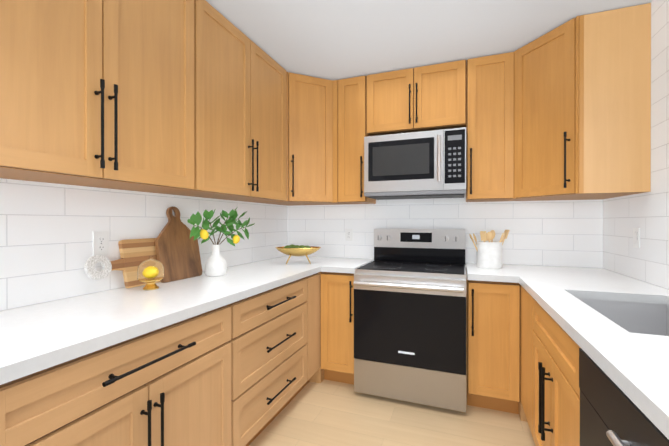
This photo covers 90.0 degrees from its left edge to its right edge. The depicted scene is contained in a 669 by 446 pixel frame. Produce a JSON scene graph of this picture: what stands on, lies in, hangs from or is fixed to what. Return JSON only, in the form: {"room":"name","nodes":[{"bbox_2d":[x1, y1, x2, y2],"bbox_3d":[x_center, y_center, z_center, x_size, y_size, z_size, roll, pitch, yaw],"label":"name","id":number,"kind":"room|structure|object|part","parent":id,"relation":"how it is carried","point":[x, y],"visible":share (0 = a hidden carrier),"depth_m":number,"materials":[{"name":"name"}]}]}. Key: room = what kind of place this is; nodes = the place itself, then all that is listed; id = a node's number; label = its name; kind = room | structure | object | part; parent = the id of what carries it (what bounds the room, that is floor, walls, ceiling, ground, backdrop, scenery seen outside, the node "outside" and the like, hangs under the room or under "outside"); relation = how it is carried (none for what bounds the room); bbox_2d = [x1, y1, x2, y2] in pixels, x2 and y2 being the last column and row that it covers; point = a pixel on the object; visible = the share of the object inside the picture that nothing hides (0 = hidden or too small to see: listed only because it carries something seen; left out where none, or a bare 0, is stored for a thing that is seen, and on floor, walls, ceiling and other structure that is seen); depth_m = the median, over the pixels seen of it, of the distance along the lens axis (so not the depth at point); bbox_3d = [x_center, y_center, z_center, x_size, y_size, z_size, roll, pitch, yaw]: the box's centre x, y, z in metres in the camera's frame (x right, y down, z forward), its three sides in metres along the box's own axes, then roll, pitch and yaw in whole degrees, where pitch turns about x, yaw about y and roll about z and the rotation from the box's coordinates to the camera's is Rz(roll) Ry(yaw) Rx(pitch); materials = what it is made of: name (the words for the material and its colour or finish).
{"room":"kitchen","nodes":[
{"label":"kitchen","id":0,"kind":"room"},
{"bbox_2d":[0,178,286,310],"bbox_3d":[-1.440,0.022,0.958,0.100,2.458,5.200,0,0,21],"label":"tiled wall","id":1,"kind":"structure","parent":0,"point":[47,230],"depth_m":1.54,"materials":[{"name":"tile"}]},
{"bbox_2d":[0,0,193,191],"bbox_3d":[-1.032,-0.686,1.339,0.389,1.033,0.954,0,0,21],"label":"upper cabinet","id":2,"kind":"object","parent":1,"relation":"attached to","point":[97,93],"visible":1,"depth_m":1.27,"materials":[{"name":"brown wood"}]},
{"bbox_2d":[93,231,108,255],"bbox_3d":[-1.131,0.099,1.621,0.008,0.117,0.072,0,0,21],"label":"electrical outlet","id":3,"kind":"object","parent":1,"relation":"attached to","point":[100,242],"visible":0.98,"depth_m":1.62,"materials":[{"name":"white plastic"}]},
{"bbox_2d":[150,0,286,201],"bbox_3d":[-0.691,-0.688,2.243,0.389,1.033,0.972,0,0,21],"label":"upper cabinet","id":4,"kind":"object","parent":1,"relation":"attached to","point":[239,115],"visible":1,"depth_m":2.06,"materials":[{"name":"brown wood"}]},
{"bbox_2d":[255,72,344,205],"bbox_3d":[-0.294,-0.690,2.961,0.625,1.033,0.635,0,0,21],"label":"upper cabinet","id":5,"kind":"object","parent":1,"relation":"attached to","point":[309,140],"visible":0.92,"depth_m":2.75,"materials":[{"name":"brown wood"}]},
{"bbox_2d":[249,375,535,445],"bbox_3d":[-0.155,1.277,0.529,2.810,0.050,5.300,0,0,21],"label":"floor","id":6,"kind":"structure","parent":0,"point":[328,413],"depth_m":2.08,"materials":[{"name":"brown wood"}]},
{"bbox_2d":[0,304,230,445],"bbox_3d":[-0.916,0.813,1.267,0.659,0.874,0.911,0,0,21],"label":"base cabinet","id":7,"kind":"object","parent":6,"relation":"on","point":[169,385],"visible":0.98,"depth_m":1.12,"materials":[{"name":"brown wood"}]},
{"bbox_2d":[229,277,306,445],"bbox_3d":[-0.607,0.811,2.087,0.659,0.874,0.838,0,0,21],"label":"base cabinet","id":8,"kind":"object","parent":6,"relation":"on","point":[268,340],"visible":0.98,"depth_m":1.87,"materials":[{"name":"brown wood"}]},
{"bbox_2d":[296,273,320,394],"bbox_3d":[-0.437,0.809,2.595,0.618,0.874,0.229,0,0,21],"label":"base cabinet","id":9,"kind":"object","parent":6,"relation":"on","point":[313,301],"visible":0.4,"depth_m":2.47,"materials":[{"name":"brown wood"}]},
{"bbox_2d":[309,272,353,384],"bbox_3d":[-0.166,0.809,2.903,0.909,0.874,0.659,0,0,21],"label":"base cabinet","id":10,"kind":"object","parent":6,"relation":"on","point":[337,327],"visible":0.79,"depth_m":2.54,"materials":[{"name":"brown wood"}]},
{"bbox_2d":[0,256,339,384],"bbox_3d":[-0.760,0.353,1.716,0.634,0.040,3.298,0,0,21],"label":"countertop","id":11,"kind":"structure","parent":10,"relation":"on","point":[35,338],"depth_m":1.27,"materials":[{"name":"white stone"}]},
{"bbox_2d":[84,238,160,287],"bbox_3d":[-1.038,0.209,1.778,0.024,0.249,0.545,-13,-4,20],"label":"rectangular cutting board","id":12,"kind":"object","parent":11,"relation":"on","point":[134,253],"visible":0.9,"depth_m":1.70,"materials":[{"name":"brown wood"}]},
{"bbox_3d":[-1.085,0.209,1.655,0.020,0.065,0.090,-13,-4,20],"label":"arm","id":13,"kind":"part","parent":12,"relation":"part of"},
{"bbox_2d":[137,256,163,289],"bbox_3d":[-0.928,0.249,1.692,0.120,0.168,0.120,0,0,21],"label":"glass cloche","id":14,"kind":"object","parent":11,"relation":"on","point":[150,272],"visible":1,"depth_m":1.65,"materials":[{"name":"clear glass"}]},
{"bbox_2d":[155,206,201,282],"bbox_3d":[-0.937,0.118,2.002,0.022,0.438,0.304,-11,-4,20],"label":"paddle cutting board","id":15,"kind":"object","parent":11,"relation":"on","point":[177,252],"visible":0.94,"depth_m":1.98,"materials":[{"name":"brown wood"}]},
{"bbox_2d":[187,208,254,276],"bbox_3d":[-0.727,0.114,2.137,0.170,0.436,0.649,0,0,21],"label":"vase","id":16,"kind":"object","parent":11,"relation":"on","point":[215,264],"visible":1,"depth_m":2.09,"materials":[{"name":"white ceramic"}]},
{"bbox_2d":[276,244,320,264],"bbox_3d":[-0.295,0.255,2.733,0.342,0.155,0.254,0,0,21],"label":"bowl","id":17,"kind":"object","parent":11,"relation":"on","point":[296,250],"visible":1,"depth_m":2.67,"materials":[{"name":"gold metal"}]},
{"bbox_2d":[324,258,373,273],"bbox_3d":[0.147,0.351,2.797,0.248,0.040,0.634,0,0,21],"label":"countertop","id":18,"kind":"structure","parent":10,"relation":"on","point":[344,265],"depth_m":2.67,"materials":[{"name":"white stone"}]},
{"bbox_2d":[353,229,466,411],"bbox_3d":[0.597,0.649,2.552,0.756,1.194,0.742,0,0,21],"label":"range","id":19,"kind":"object","parent":6,"relation":"on","point":[409,315],"visible":1,"depth_m":2.29,"materials":[{"name":"silver metal"}]},
{"bbox_2d":[466,271,526,421],"bbox_3d":[1.412,0.810,2.308,0.931,0.874,0.659,0,0,21],"label":"base cabinet","id":20,"kind":"object","parent":6,"relation":"on","point":[493,341],"visible":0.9,"depth_m":2.16,"materials":[{"name":"brown wood"}]},
{"bbox_2d":[466,263,519,282],"bbox_3d":[1.106,0.351,2.423,0.274,0.040,0.658,0,0,21],"label":"countertop","id":21,"kind":"structure","parent":20,"relation":"on","point":[506,273],"depth_m":2.20,"materials":[{"name":"white stone"}]},
{"bbox_2d":[469,230,509,268],"bbox_3d":[1.151,0.191,2.487,0.278,0.281,0.176,0,0,21],"label":"utensil crock","id":22,"kind":"object","parent":21,"relation":"on","point":[489,254],"visible":1,"depth_m":2.42,"materials":[{"name":"white ceramic"}]},
{"bbox_2d":[521,286,533,436],"bbox_3d":[1.397,0.811,1.824,0.618,0.874,0.377,0,0,21],"label":"base cabinet","id":23,"kind":"object","parent":6,"relation":"on","point":[527,329],"visible":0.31,"depth_m":1.89,"materials":[{"name":"brown wood"}]},
{"bbox_2d":[533,299,579,445],"bbox_3d":[1.176,0.813,1.298,0.659,0.874,0.760,0,0,21],"label":"base cabinet","id":24,"kind":"object","parent":6,"relation":"on","point":[556,402],"visible":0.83,"depth_m":1.36,"materials":[{"name":"brown wood"}]},
{"bbox_2d":[512,265,668,439],"bbox_3d":[1.085,0.468,1.020,0.634,0.265,3.298,0,0,21],"label":"countertop","id":25,"kind":"structure","parent":24,"relation":"on","point":[614,326],"depth_m":1.29,"materials":[{"name":"white stone"}]},
{"bbox_2d":[579,348,668,445],"bbox_3d":[0.934,0.816,0.654,0.658,0.871,0.608,0,0,21],"label":"dishwasher","id":26,"kind":"object","parent":6,"relation":"on","point":[612,413],"visible":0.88,"depth_m":0.84,"materials":[{"name":"black metal"}]},
{"bbox_2d":[206,0,651,79],"bbox_3d":[-0.155,-1.226,0.523,2.810,0.040,5.300,0,0,21],"label":"ceiling","id":27,"kind":"structure","parent":0,"point":[334,39],"depth_m":2.08,"materials":[{"name":"white paint"}]},
{"bbox_2d":[287,194,602,267],"bbox_3d":[0.763,0.017,2.959,2.810,2.458,0.100,0,0,21],"label":"tiled wall","id":28,"kind":"structure","parent":0,"point":[563,233],"depth_m":2.75,"materials":[{"name":"tile"}]},
{"bbox_2d":[345,228,352,240],"bbox_3d":[0.135,0.110,3.137,0.072,0.117,0.008,0,0,21],"label":"electrical outlet","id":29,"kind":"object","parent":28,"relation":"attached to","point":[348,234],"visible":1,"depth_m":3.13,"materials":[{"name":"white plastic"}]},
{"bbox_2d":[333,76,375,203],"bbox_3d":[0.172,-0.690,2.916,0.291,1.033,0.389,0,0,21],"label":"upper cabinet","id":30,"kind":"object","parent":28,"relation":"attached to","point":[349,114],"visible":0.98,"depth_m":2.78,"materials":[{"name":"brown wood"}]},
{"bbox_2d":[367,60,465,135],"bbox_3d":[0.665,-0.967,2.729,0.759,0.478,0.389,0,0,21],"label":"upper cabinet","id":31,"kind":"object","parent":28,"relation":"attached to","point":[424,98],"visible":0.98,"depth_m":2.57,"materials":[{"name":"brown wood"}]},
{"bbox_2d":[364,127,465,199],"bbox_3d":[0.653,-0.447,2.698,0.756,0.477,0.455,0,0,21],"label":"over-the-range microwave","id":32,"kind":"object","parent":31,"relation":"attached to","point":[423,165],"visible":1,"depth_m":2.52,"materials":[{"name":"grey metal"}]},
{"bbox_2d":[466,52,513,201],"bbox_3d":[1.169,-0.689,2.540,0.313,1.033,0.389,0,0,21],"label":"upper cabinet","id":33,"kind":"object","parent":28,"relation":"attached to","point":[489,128],"visible":1,"depth_m":2.40,"materials":[{"name":"brown wood"}]},
{"bbox_2d":[603,0,668,289],"bbox_3d":[1.095,0.024,0.001,0.100,2.458,5.200,0,0,21],"label":"tiled wall","id":34,"kind":"structure","parent":0,"point":[647,214],"depth_m":1.81,"materials":[{"name":"tile"}]},
{"bbox_2d":[510,3,650,200],"bbox_3d":[1.553,-0.688,2.245,0.625,1.033,0.670,0,0,21],"label":"upper cabinet","id":35,"kind":"object","parent":34,"relation":"attached to","point":[582,107],"visible":1,"depth_m":1.94,"materials":[{"name":"brown wood"}]},
{"bbox_2d":[633,228,639,247],"bbox_3d":[1.782,0.088,1.976,0.008,0.117,0.072,0,0,21],"label":"outlet","id":36,"kind":"object","parent":34,"relation":"attached to","point":[636,237],"visible":1,"depth_m":1.96,"materials":[{"name":"white plastic"}]}
]}

